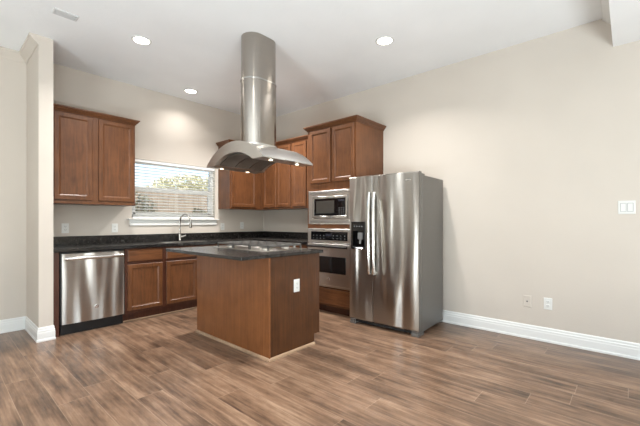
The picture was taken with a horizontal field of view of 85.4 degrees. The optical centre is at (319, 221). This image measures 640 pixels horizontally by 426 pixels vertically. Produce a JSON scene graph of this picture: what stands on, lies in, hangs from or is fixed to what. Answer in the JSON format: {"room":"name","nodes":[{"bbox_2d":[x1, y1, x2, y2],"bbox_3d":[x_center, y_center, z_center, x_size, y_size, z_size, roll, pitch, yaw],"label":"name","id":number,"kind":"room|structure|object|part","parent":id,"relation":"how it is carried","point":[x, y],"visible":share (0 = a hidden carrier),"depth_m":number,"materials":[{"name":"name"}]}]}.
{"room":"kitchen","nodes":[
{"label":"kitchen","id":0,"kind":"room"},
{"bbox_2d":[26,35,52,327],"bbox_3d":[-2.987,-0.326,3.692,0.648,3.038,0.118,0,0,42],"label":"wall","id":1,"kind":"structure","parent":0,"point":[39,68],"depth_m":3.50,"materials":[{"name":"paint"}]},
{"bbox_2d":[0,57,262,319],"bbox_3d":[-3.706,-0.326,3.476,0.140,3.038,8.140,0,0,42],"label":"wall","id":2,"kind":"structure","parent":0,"point":[170,129],"depth_m":4.40,"materials":[{"name":"paint"}]},
{"bbox_2d":[0,32,38,63],"bbox_3d":[-4.571,-1.798,1.910,0.648,0.093,4.650,0,0,42],"label":"trim","id":3,"kind":"structure","parent":2,"relation":"attached to","point":[31,42],"depth_m":3.68,"materials":[{"name":"paint"}]},
{"bbox_2d":[0,316,55,342],"bbox_3d":[-4.519,1.123,1.955,0.666,0.141,4.786,0,0,42],"label":"baseboard","id":4,"kind":"structure","parent":2,"relation":"attached to","point":[47,333],"depth_m":3.69,"materials":[{"name":"white paint"}]},
{"bbox_2d":[61,223,68,232],"bbox_3d":[-3.029,0.081,4.125,0.009,0.116,0.072,0,0,42],"label":"wall outlet","id":5,"kind":"object","parent":2,"relation":"attached to","point":[64,226],"visible":1,"depth_m":4.12,"materials":[{"name":"white plastic"}]},
{"bbox_2d":[53,103,139,206],"bbox_3d":[-2.734,-0.738,4.179,0.374,1.078,0.940,0,0,42],"label":"upper cabinet","id":6,"kind":"object","parent":2,"relation":"attached to","point":[94,152],"visible":0.8,"depth_m":4.03,"materials":[{"name":"brown wood"}]},
{"bbox_3d":[-2.773,-0.726,3.907,0.019,0.963,0.361,0,0,42],"label":"door","id":7,"kind":"part","parent":6,"relation":"part of","materials":[{"name":"brown wood"}]},
{"bbox_3d":[-2.776,-0.726,3.910,0.010,0.843,0.241,0,0,42],"label":"recessed panel","id":8,"kind":"part","parent":6,"relation":"part of","materials":[{"name":"brown wood"}]},
{"bbox_3d":[-2.638,-0.215,4.061,0.015,0.028,0.892,0,0,42],"label":"rail","id":9,"kind":"part","parent":6,"relation":"part of","materials":[{"name":"brown wood"}]},
{"bbox_3d":[-2.734,-1.248,4.179,0.374,0.058,0.940,0,0,42],"label":"crown moulding","id":10,"kind":"part","parent":6,"relation":"part of","materials":[{"name":"brown wood"}]},
{"bbox_3d":[-2.480,-0.726,4.237,0.019,0.963,0.390,0,0,42],"label":"door","id":11,"kind":"part","parent":6,"relation":"part of","materials":[{"name":"brown wood"}]},
{"bbox_3d":[-2.483,-0.726,4.239,0.010,0.843,0.270,0,0,42],"label":"recessed panel","id":12,"kind":"part","parent":6,"relation":"part of","materials":[{"name":"brown wood"}]},
{"bbox_2d":[112,224,117,232],"bbox_3d":[-2.674,0.085,4.523,0.009,0.116,0.072,0,0,42],"label":"wall outlet","id":13,"kind":"object","parent":2,"relation":"attached to","point":[114,226],"visible":1,"depth_m":4.52,"materials":[{"name":"white plastic"}]},
{"bbox_2d":[127,162,219,225],"bbox_3d":[-2.154,-0.400,5.176,0.190,0.914,1.365,0,0,42],"label":"window","id":14,"kind":"structure","parent":2,"relation":"in","point":[132,221],"depth_m":5.14,"materials":[{"name":"white paint"}]},
{"bbox_3d":[-2.191,-0.261,5.217,0.030,0.347,1.175,0,0,42],"label":"sash","id":15,"kind":"part","parent":14,"relation":"part of","materials":[{"name":"white paint"}]},
{"bbox_3d":[-2.193,-0.462,5.219,0.064,0.056,1.175,0,0,42],"label":"meeting rail","id":16,"kind":"part","parent":14,"relation":"part of","materials":[{"name":"white paint"}]},
{"bbox_2d":[132,159,214,218],"bbox_3d":[-2.143,-0.451,5.174,0.054,0.809,1.253,0,0,42],"label":"window blind","id":17,"kind":"object","parent":14,"relation":"attached to","point":[141,161],"visible":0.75,"depth_m":5.13,"materials":[{"name":"white plastic"}]},
{"bbox_3d":[-2.430,-0.450,4.850,0.054,0.775,0.002,0,0,42],"label":"ladder cord","id":18,"kind":"part","parent":17,"relation":"part of","materials":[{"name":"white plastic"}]},
{"bbox_3d":[-2.143,-0.055,5.174,0.048,0.018,1.245,0,0,42],"label":"rail","id":19,"kind":"part","parent":17,"relation":"part of","materials":[{"name":"white plastic"}]},
{"bbox_3d":[-2.143,-0.450,5.174,0.054,0.775,0.002,0,0,42],"label":"ladder cord","id":20,"kind":"part","parent":17,"relation":"part of","materials":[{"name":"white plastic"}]},
{"bbox_3d":[-2.126,-0.032,5.152,0.115,0.018,1.365,0,0,42],"label":"sill","id":21,"kind":"part","parent":14,"relation":"part of","materials":[{"name":"white paint"}]},
{"bbox_2d":[53,231,307,244],"bbox_3d":[-1.469,0.228,4.582,1.726,0.102,3.228,0,0,42],"label":"backsplash","id":22,"kind":"structure","parent":2,"relation":"attached to","point":[62,240],"depth_m":4.98,"materials":[{"name":"black stone"}]},
{"bbox_2d":[216,139,266,210],"bbox_3d":[-1.228,-0.738,5.873,0.374,1.078,0.978,0,0,42],"label":"upper cabinet","id":23,"kind":"object","parent":2,"relation":"attached to","point":[237,190],"visible":0.56,"depth_m":5.61,"materials":[{"name":"brown wood"}]},
{"bbox_3d":[-1.355,-1.248,5.730,0.374,0.058,0.596,0,0,42],"label":"crown moulding","id":24,"kind":"part","parent":23,"relation":"part of","materials":[{"name":"brown wood"}]},
{"bbox_3d":[-1.233,-0.718,5.639,0.019,0.978,0.490,0,0,42],"label":"door","id":25,"kind":"part","parent":23,"relation":"part of","materials":[{"name":"brown wood"}]},
{"bbox_3d":[-1.236,-0.718,5.642,0.010,0.858,0.370,0,0,42],"label":"recessed panel","id":26,"kind":"part","parent":23,"relation":"part of","materials":[{"name":"brown wood"}]},
{"bbox_2d":[0,0,601,116],"bbox_3d":[-0.337,-1.905,0.387,9.280,0.120,8.280,0,0,42],"label":"ceiling","id":27,"kind":"structure","parent":0,"point":[327,50],"depth_m":3.46,"materials":[{"name":"paint"}]},
{"bbox_2d":[51,7,78,21],"bbox_3d":[-2.267,-1.840,3.089,0.105,0.010,0.185,0,0,42],"label":"ceiling vent","id":28,"kind":"object","parent":27,"relation":"in","point":[56,11],"visible":1,"depth_m":3.08,"materials":[{"name":"white metal"}]},
{"bbox_2d":[131,35,151,44],"bbox_3d":[-1.815,-1.840,3.527,0.188,0.008,0.188,0,0,42],"label":"recessed light","id":29,"kind":"object","parent":27,"relation":"in","point":[138,39],"visible":1,"depth_m":3.52,"materials":[{"name":"white plastic"}]},
{"bbox_2d":[184,88,197,93],"bbox_3d":[-1.828,-1.840,4.903,0.188,0.008,0.188,0,0,42],"label":"recessed light","id":30,"kind":"object","parent":27,"relation":"in","point":[191,91],"visible":1,"depth_m":4.91,"materials":[{"name":"white plastic"}]},
{"bbox_2d":[207,32,312,173],"bbox_3d":[-0.625,-1.198,3.540,0.926,1.292,0.634,0,0,42],"label":"range hood","id":31,"kind":"object","parent":27,"relation":"hanging from","point":[256,151],"visible":1,"depth_m":3.40,"materials":[{"name":"metal"}]},
{"bbox_2d":[375,36,393,45],"bbox_3d":[0.659,-1.840,3.536,0.188,0.008,0.188,0,0,42],"label":"recessed light","id":32,"kind":"object","parent":27,"relation":"in","point":[383,40],"visible":1,"depth_m":3.52,"materials":[{"name":"white plastic"}]},
{"bbox_2d":[0,308,639,425],"bbox_3d":[-0.337,1.243,0.387,9.280,0.100,8.280,0,0,42],"label":"floor","id":33,"kind":"structure","parent":0,"point":[158,370],"depth_m":2.60,"materials":[{"name":"laminate"}]},
{"bbox_2d":[53,252,58,336],"bbox_3d":[-2.943,0.757,3.771,0.603,0.872,0.053,0,0,42],"label":"end panel","id":34,"kind":"object","parent":33,"relation":"on","point":[55,255],"visible":0.22,"depth_m":3.57,"materials":[{"name":"brown wood"}]},
{"bbox_2d":[59,249,123,335],"bbox_3d":[-2.673,0.759,3.986,0.666,0.868,0.610,0,0,42],"label":"dishwasher","id":35,"kind":"object","parent":33,"relation":"on","point":[91,283],"visible":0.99,"depth_m":3.78,"materials":[{"name":"silver metal"}]},
{"bbox_3d":[-2.522,1.144,3.855,0.025,0.098,0.596,0,0,42],"label":"kick plate","id":36,"kind":"part","parent":35,"relation":"part of","materials":[{"name":"black plastic"}]},
{"bbox_3d":[-2.450,0.388,3.792,0.074,0.038,0.553,0,0,42],"label":"handle","id":37,"kind":"part","parent":35,"relation":"part of","materials":[{"name":"silver metal"}]},
{"bbox_2d":[123,247,163,321],"bbox_3d":[-2.349,0.757,4.424,0.621,0.872,0.456,0,0,42],"label":"base cabinet","id":38,"kind":"object","parent":33,"relation":"on","point":[143,267],"visible":0.84,"depth_m":4.21,"materials":[{"name":"brown wood"}]},
{"bbox_3d":[-2.175,1.185,4.269,0.014,0.016,0.456,0,0,42],"label":"shoe moulding","id":39,"kind":"part","parent":38,"relation":"part of","materials":[{"name":"brown wood"}]},
{"bbox_3d":[-2.124,0.405,4.225,0.019,0.140,0.406,0,0,42],"label":"drawer","id":40,"kind":"part","parent":38,"relation":"part of","materials":[{"name":"brown wood"}]},
{"bbox_3d":[-2.124,0.781,4.225,0.019,0.547,0.406,0,0,42],"label":"door","id":41,"kind":"part","parent":38,"relation":"part of","materials":[{"name":"brown wood"}]},
{"bbox_3d":[-2.127,0.781,4.228,0.010,0.427,0.286,0,0,42],"label":"recessed panel","id":42,"kind":"part","parent":38,"relation":"part of","materials":[{"name":"brown wood"}]},
{"bbox_2d":[162,244,226,314],"bbox_3d":[-1.891,0.757,4.940,0.621,0.872,0.920,0,0,42],"label":"base cabinet","id":43,"kind":"object","parent":33,"relation":"on","point":[180,269],"visible":0.44,"depth_m":4.55,"materials":[{"name":"brown wood"}]},
{"bbox_3d":[-1.716,1.185,4.784,0.014,0.016,0.920,0,0,42],"label":"shoe moulding","id":44,"kind":"part","parent":43,"relation":"part of","materials":[{"name":"brown wood"}]},
{"bbox_3d":[-1.813,0.781,4.574,0.019,0.547,0.424,0,0,42],"label":"door","id":45,"kind":"part","parent":43,"relation":"part of","materials":[{"name":"brown wood"}]},
{"bbox_3d":[-1.813,0.405,4.574,0.019,0.140,0.424,0,0,42],"label":"drawer","id":46,"kind":"part","parent":43,"relation":"part of","materials":[{"name":"brown wood"}]},
{"bbox_3d":[-1.817,0.781,4.577,0.010,0.427,0.304,0,0,42],"label":"recessed panel","id":47,"kind":"part","parent":43,"relation":"part of","materials":[{"name":"brown wood"}]},
{"bbox_2d":[196,253,318,361],"bbox_3d":[-0.662,0.751,3.593,1.216,0.884,0.679,0,0,42],"label":"kitchen island","id":48,"kind":"object","parent":33,"relation":"on","point":[252,307],"visible":0.8,"depth_m":3.22,"materials":[{"name":"brown wood"}]},
{"bbox_3d":[-0.879,0.751,3.361,1.200,0.884,0.011,0,0,42],"label":"panel","id":49,"kind":"part","parent":48,"relation":"part of","materials":[{"name":"brown wood"}]},
{"bbox_2d":[165,245,322,260],"bbox_3d":[-0.780,0.293,3.506,1.312,0.029,0.977,0,0,42],"label":"island countertop","id":50,"kind":"structure","parent":48,"relation":"on","point":[208,251],"depth_m":3.12,"materials":[{"name":"black stone"}]},
{"bbox_2d":[216,240,306,251],"bbox_3d":[-0.653,0.251,3.658,0.910,0.056,0.530,0,0,42],"label":"gas cooktop","id":51,"kind":"object","parent":50,"relation":"in","point":[262,246],"visible":1,"depth_m":3.53,"materials":[{"name":"metal"}]},
{"bbox_3d":[-0.693,1.181,3.558,1.216,0.024,0.584,0,0,42],"label":"shoe moulding","id":52,"kind":"part","parent":48,"relation":"part of","materials":[{"name":"beige wood"}]},
{"bbox_3d":[-0.430,0.743,2.958,0.005,0.868,0.018,0,0,42],"label":"corner trim","id":53,"kind":"part","parent":48,"relation":"part of","materials":[{"name":"brown wood"}]},
{"bbox_3d":[-0.224,0.751,3.209,0.019,0.884,0.632,0,0,42],"label":"panel","id":54,"kind":"part","parent":48,"relation":"part of","materials":[{"name":"brown wood"}]},
{"bbox_2d":[294,279,299,291],"bbox_3d":[-0.212,0.591,3.200,0.009,0.116,0.072,0,0,42],"label":"wall outlet","id":55,"kind":"object","parent":48,"relation":"attached to","point":[296,281],"visible":1,"depth_m":3.20,"materials":[{"name":"white plastic"}]},
{"bbox_2d":[289,244,307,248],"bbox_3d":[-0.376,0.757,5.354,1.117,0.872,0.621,0,0,42],"label":"base cabinet","id":56,"kind":"object","parent":33,"relation":"on","point":[302,245],"visible":0.02,"depth_m":4.84,"materials":[{"name":"brown wood"}]},
{"bbox_2d":[53,231,307,252],"bbox_3d":[-1.469,0.247,4.582,1.726,0.140,3.228,0,0,42],"label":"countertop","id":57,"kind":"structure","parent":56,"relation":"on","point":[100,242],"depth_m":4.75,"materials":[{"name":"black stone"}]},
{"bbox_2d":[161,240,203,245],"bbox_3d":[-1.912,0.391,4.891,0.394,0.205,0.674,0,0,42],"label":"sink","id":58,"kind":"object","parent":57,"relation":"in","point":[198,240],"visible":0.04,"depth_m":5.03,"materials":[{"name":"metal"}]},
{"bbox_2d":[178,214,191,240],"bbox_3d":[-1.962,0.083,5.050,0.257,0.392,0.114,0,0,42],"label":"kitchen faucet","id":59,"kind":"object","parent":57,"relation":"on","point":[182,215],"visible":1,"depth_m":5.08,"materials":[{"name":"silver metal"}]},
{"bbox_2d":[303,115,385,315],"bbox_3d":[0.329,-0.042,4.693,0.900,2.470,0.673,0,0,42],"label":"tall cabinet","id":60,"kind":"object","parent":33,"relation":"on","point":[339,150],"visible":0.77,"depth_m":4.43,"materials":[{"name":"brown wood"}]},
{"bbox_3d":[0.003,-0.857,4.586,0.236,0.580,0.010,0,0,42],"label":"recessed panel","id":61,"kind":"part","parent":60,"relation":"part of","materials":[{"name":"brown wood"}]},
{"bbox_3d":[0.000,-0.857,4.582,0.356,0.700,0.019,0,0,42],"label":"door","id":62,"kind":"part","parent":60,"relation":"part of","materials":[{"name":"brown wood"}]},
{"bbox_2d":[306,228,349,290],"bbox_3d":[0.282,0.469,4.640,0.736,0.752,0.658,0,0,42],"label":"wall oven","id":63,"kind":"object","parent":60,"relation":"in","point":[334,262],"visible":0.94,"depth_m":4.38,"materials":[{"name":"silver metal"}]},
{"bbox_3d":[0.083,0.321,4.415,0.660,0.026,0.058,0,0,42],"label":"handle","id":64,"kind":"part","parent":63,"relation":"part of","materials":[{"name":"silver metal"}]},
{"bbox_3d":[0.115,0.550,4.451,0.724,0.530,0.037,0,0,42],"label":"door","id":65,"kind":"part","parent":63,"relation":"part of","materials":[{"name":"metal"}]},
{"bbox_3d":[0.118,0.185,4.455,0.732,0.180,0.027,0,0,42],"label":"control panel","id":66,"kind":"part","parent":63,"relation":"part of","materials":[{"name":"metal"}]},
{"bbox_3d":[0.108,0.186,4.444,0.610,0.110,0.002,0,0,42],"label":"control glass","id":67,"kind":"part","parent":63,"relation":"part of","materials":[{"name":"black glass"}]},
{"bbox_3d":[0.121,0.833,4.459,0.732,0.023,0.017,0,0,42],"label":"trim","id":68,"kind":"part","parent":63,"relation":"part of","materials":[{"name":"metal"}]},
{"bbox_2d":[309,189,349,223],"bbox_3d":[0.245,-0.185,4.598,0.744,0.436,0.390,0,0,42],"label":"microwave","id":69,"kind":"object","parent":60,"relation":"in","point":[332,206],"visible":0.89,"depth_m":4.45,"materials":[{"name":"metal"}]},
{"bbox_3d":[0.130,-0.185,4.468,0.596,0.288,0.042,0,0,42],"label":"door","id":70,"kind":"part","parent":69,"relation":"part of","materials":[{"name":"metal"}]},
{"bbox_3d":[0.277,-0.185,4.330,0.123,0.218,0.028,0,0,42],"label":"control panel","id":71,"kind":"part","parent":69,"relation":"part of","materials":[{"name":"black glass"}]},
{"bbox_3d":[0.142,-0.063,4.483,0.808,2.312,0.019,0,0,42],"label":"frame","id":72,"kind":"part","parent":60,"relation":"part of","materials":[{"name":"brown wood"}]},
{"bbox_3d":[0.141,0.968,4.457,0.734,0.200,0.019,0,0,42],"label":"drawer","id":73,"kind":"part","parent":60,"relation":"part of","materials":[{"name":"brown wood"}]},
{"bbox_3d":[0.290,-0.857,4.331,0.224,0.580,0.010,0,0,42],"label":"recessed panel","id":74,"kind":"part","parent":60,"relation":"part of","materials":[{"name":"brown wood"}]},
{"bbox_3d":[0.287,-0.857,4.327,0.344,0.700,0.019,0,0,42],"label":"door","id":75,"kind":"part","parent":60,"relation":"part of","materials":[{"name":"brown wood"}]},
{"bbox_3d":[0.329,-1.248,4.693,0.900,0.058,0.673,0,0,42],"label":"crown moulding","id":76,"kind":"part","parent":60,"relation":"part of","materials":[{"name":"brown wood"}]},
{"bbox_2d":[350,171,442,337],"bbox_3d":[0.880,0.337,4.063,0.857,1.712,0.748,0,0,40],"label":"refrigerator","id":77,"kind":"object","parent":33,"relation":"on","point":[396,219],"visible":1,"depth_m":3.79,"materials":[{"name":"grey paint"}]},
{"bbox_3d":[0.459,0.066,4.030,0.152,0.091,0.056,0,0,40],"label":"dispenser panel","id":78,"kind":"part","parent":77,"relation":"part of","materials":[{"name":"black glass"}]},
{"bbox_3d":[0.490,0.306,4.019,0.312,1.650,0.080,0,0,40],"label":"freezer door","id":79,"kind":"part","parent":77,"relation":"part of","materials":[{"name":"metal"}]},
{"bbox_3d":[0.552,0.133,3.892,0.030,0.926,0.066,0,0,40],"label":"handle","id":80,"kind":"part","parent":77,"relation":"part of","materials":[{"name":"silver metal"}]},
{"bbox_3d":[0.598,0.133,3.854,0.030,0.926,0.066,0,0,40],"label":"handle","id":81,"kind":"part","parent":77,"relation":"part of","materials":[{"name":"silver metal"}]},
{"bbox_3d":[0.822,0.306,3.744,0.539,1.650,0.080,0,0,40],"label":"fridge door","id":82,"kind":"part","parent":77,"relation":"part of","materials":[{"name":"metal"}]},
{"bbox_2d":[263,19,639,343],"bbox_3d":[2.420,-0.326,3.382,9.140,3.038,0.140,0,0,42],"label":"wall","id":83,"kind":"structure","parent":0,"point":[533,145],"depth_m":3.52,"materials":[{"name":"paint"}]},
{"bbox_2d":[261,139,297,209],"bbox_3d":[-0.632,-0.738,5.748,0.766,1.078,0.373,0,0,42],"label":"upper cabinet","id":84,"kind":"object","parent":83,"relation":"attached to","point":[276,180],"visible":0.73,"depth_m":5.57,"materials":[{"name":"brown wood"}]},
{"bbox_3d":[-0.831,-0.718,5.723,0.320,0.978,0.019,0,0,42],"label":"door","id":85,"kind":"part","parent":84,"relation":"part of","materials":[{"name":"brown wood"}]},
{"bbox_3d":[-0.828,-0.718,5.726,0.200,0.858,0.010,0,0,42],"label":"recessed panel","id":86,"kind":"part","parent":84,"relation":"part of","materials":[{"name":"brown wood"}]},
{"bbox_3d":[-0.574,-0.718,5.500,0.200,0.858,0.010,0,0,42],"label":"recessed panel","id":87,"kind":"part","parent":84,"relation":"part of","materials":[{"name":"brown wood"}]},
{"bbox_3d":[-0.722,-1.248,5.609,0.715,0.058,0.046,0,0,42],"label":"crown moulding","id":88,"kind":"part","parent":84,"relation":"part of","materials":[{"name":"brown wood"}]},
{"bbox_3d":[-0.577,-0.718,5.497,0.320,0.978,0.019,0,0,42],"label":"door","id":89,"kind":"part","parent":84,"relation":"part of","materials":[{"name":"brown wood"}]},
{"bbox_2d":[290,135,307,208],"bbox_3d":[-0.112,-0.738,5.285,0.623,1.078,0.373,0,0,42],"label":"upper cabinet","id":90,"kind":"object","parent":83,"relation":"attached to","point":[299,144],"visible":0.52,"depth_m":5.25,"materials":[{"name":"brown wood"}]},
{"bbox_3d":[-0.314,-0.718,5.269,0.177,0.858,0.010,0,0,42],"label":"recessed panel","id":91,"kind":"part","parent":90,"relation":"part of","materials":[{"name":"brown wood"}]},
{"bbox_3d":[-0.220,-1.248,5.163,0.623,0.058,0.046,0,0,42],"label":"crown moulding","id":92,"kind":"part","parent":90,"relation":"part of","materials":[{"name":"brown wood"}]},
{"bbox_3d":[-0.089,-0.718,5.063,0.273,0.978,0.019,0,0,42],"label":"door","id":93,"kind":"part","parent":90,"relation":"part of","materials":[{"name":"brown wood"}]},
{"bbox_2d":[523,295,530,306],"bbox_3d":[2.116,0.815,3.545,0.072,0.116,0.018,0,0,42],"label":"cable plate","id":94,"kind":"object","parent":83,"relation":"attached to","point":[526,299],"visible":1,"depth_m":3.55,"materials":[{"name":"paint"}]},
{"bbox_2d":[440,310,639,359],"bbox_3d":[3.286,1.123,2.506,6.400,0.141,0.018,0,0,42],"label":"baseboard","id":95,"kind":"structure","parent":83,"relation":"attached to","point":[631,350],"depth_m":3.42,"materials":[{"name":"white paint"}]},
{"bbox_2d":[544,298,551,309],"bbox_3d":[2.253,0.815,3.429,0.072,0.116,0.009,0,0,42],"label":"wall outlet","id":96,"kind":"object","parent":83,"relation":"attached to","point":[547,301],"visible":1,"depth_m":3.43,"materials":[{"name":"white plastic"}]},
{"bbox_2d":[600,0,610,23],"bbox_3d":[2.264,-1.798,2.757,0.072,0.093,1.000,0,0,42],"label":"trim","id":97,"kind":"structure","parent":83,"relation":"attached to","point":[605,11],"depth_m":2.96,"materials":[{"name":"white paint"}]},
{"bbox_2d":[618,200,635,213],"bbox_3d":[2.689,-0.124,3.041,0.116,0.118,0.011,0,0,42],"label":"light switch","id":98,"kind":"object","parent":83,"relation":"attached to","point":[624,207],"visible":1,"depth_m":3.04,"materials":[{"name":"white plastic"}]},
{"bbox_2d":[609,0,639,46],"bbox_3d":[2.775,-1.704,2.303,1.295,0.283,1.000,0,0,42],"label":"beam","id":99,"kind":"structure","parent":0,"point":[624,14],"depth_m":2.71,"materials":[{"name":"paint"}]},
{"label":"outside","id":100,"kind":"structure","parent":0,"visible":0},
{"bbox_3d":[-7.741,1.478,10.985,15.850,0.130,26.000,0,0,42],"label":"ground","id":101,"kind":"structure","parent":100,"visible":0},
{"bbox_2d":[135,191,157,212],"bbox_3d":[-4.052,0.364,7.787,0.874,2.103,1.106,0,0,42],"label":"shrub","id":102,"kind":"object","parent":101,"relation":"on","point":[141,208],"visible":0.09,"depth_m":7.78,"materials":[{"name":"green plant"}]},
{"bbox_2d":[135,191,206,213],"bbox_3d":[-4.303,0.287,9.131,0.148,2.252,9.000,0,0,42],"label":"wooden fence","id":103,"kind":"object","parent":101,"relation":"on","point":[181,210],"visible":0.02,"depth_m":9.42,"materials":[{"name":"brown wood"}]},
{"bbox_2d":[144,173,207,190],"bbox_3d":[-4.997,-0.205,13.363,3.704,3.244,3.725,0,0,42],"label":"tree","id":104,"kind":"object","parent":101,"relation":"on","point":[195,188],"visible":0.09,"depth_m":12.54,"materials":[{"name":"green plant"}]},
{"bbox_2d":[190,208,206,213],"bbox_3d":[-3.144,0.519,8.961,0.729,1.793,0.917,0,0,42],"label":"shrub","id":105,"kind":"object","parent":101,"relation":"on","point":[194,212],"visible":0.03,"depth_m":8.93,"materials":[{"name":"green plant"}]}
]}

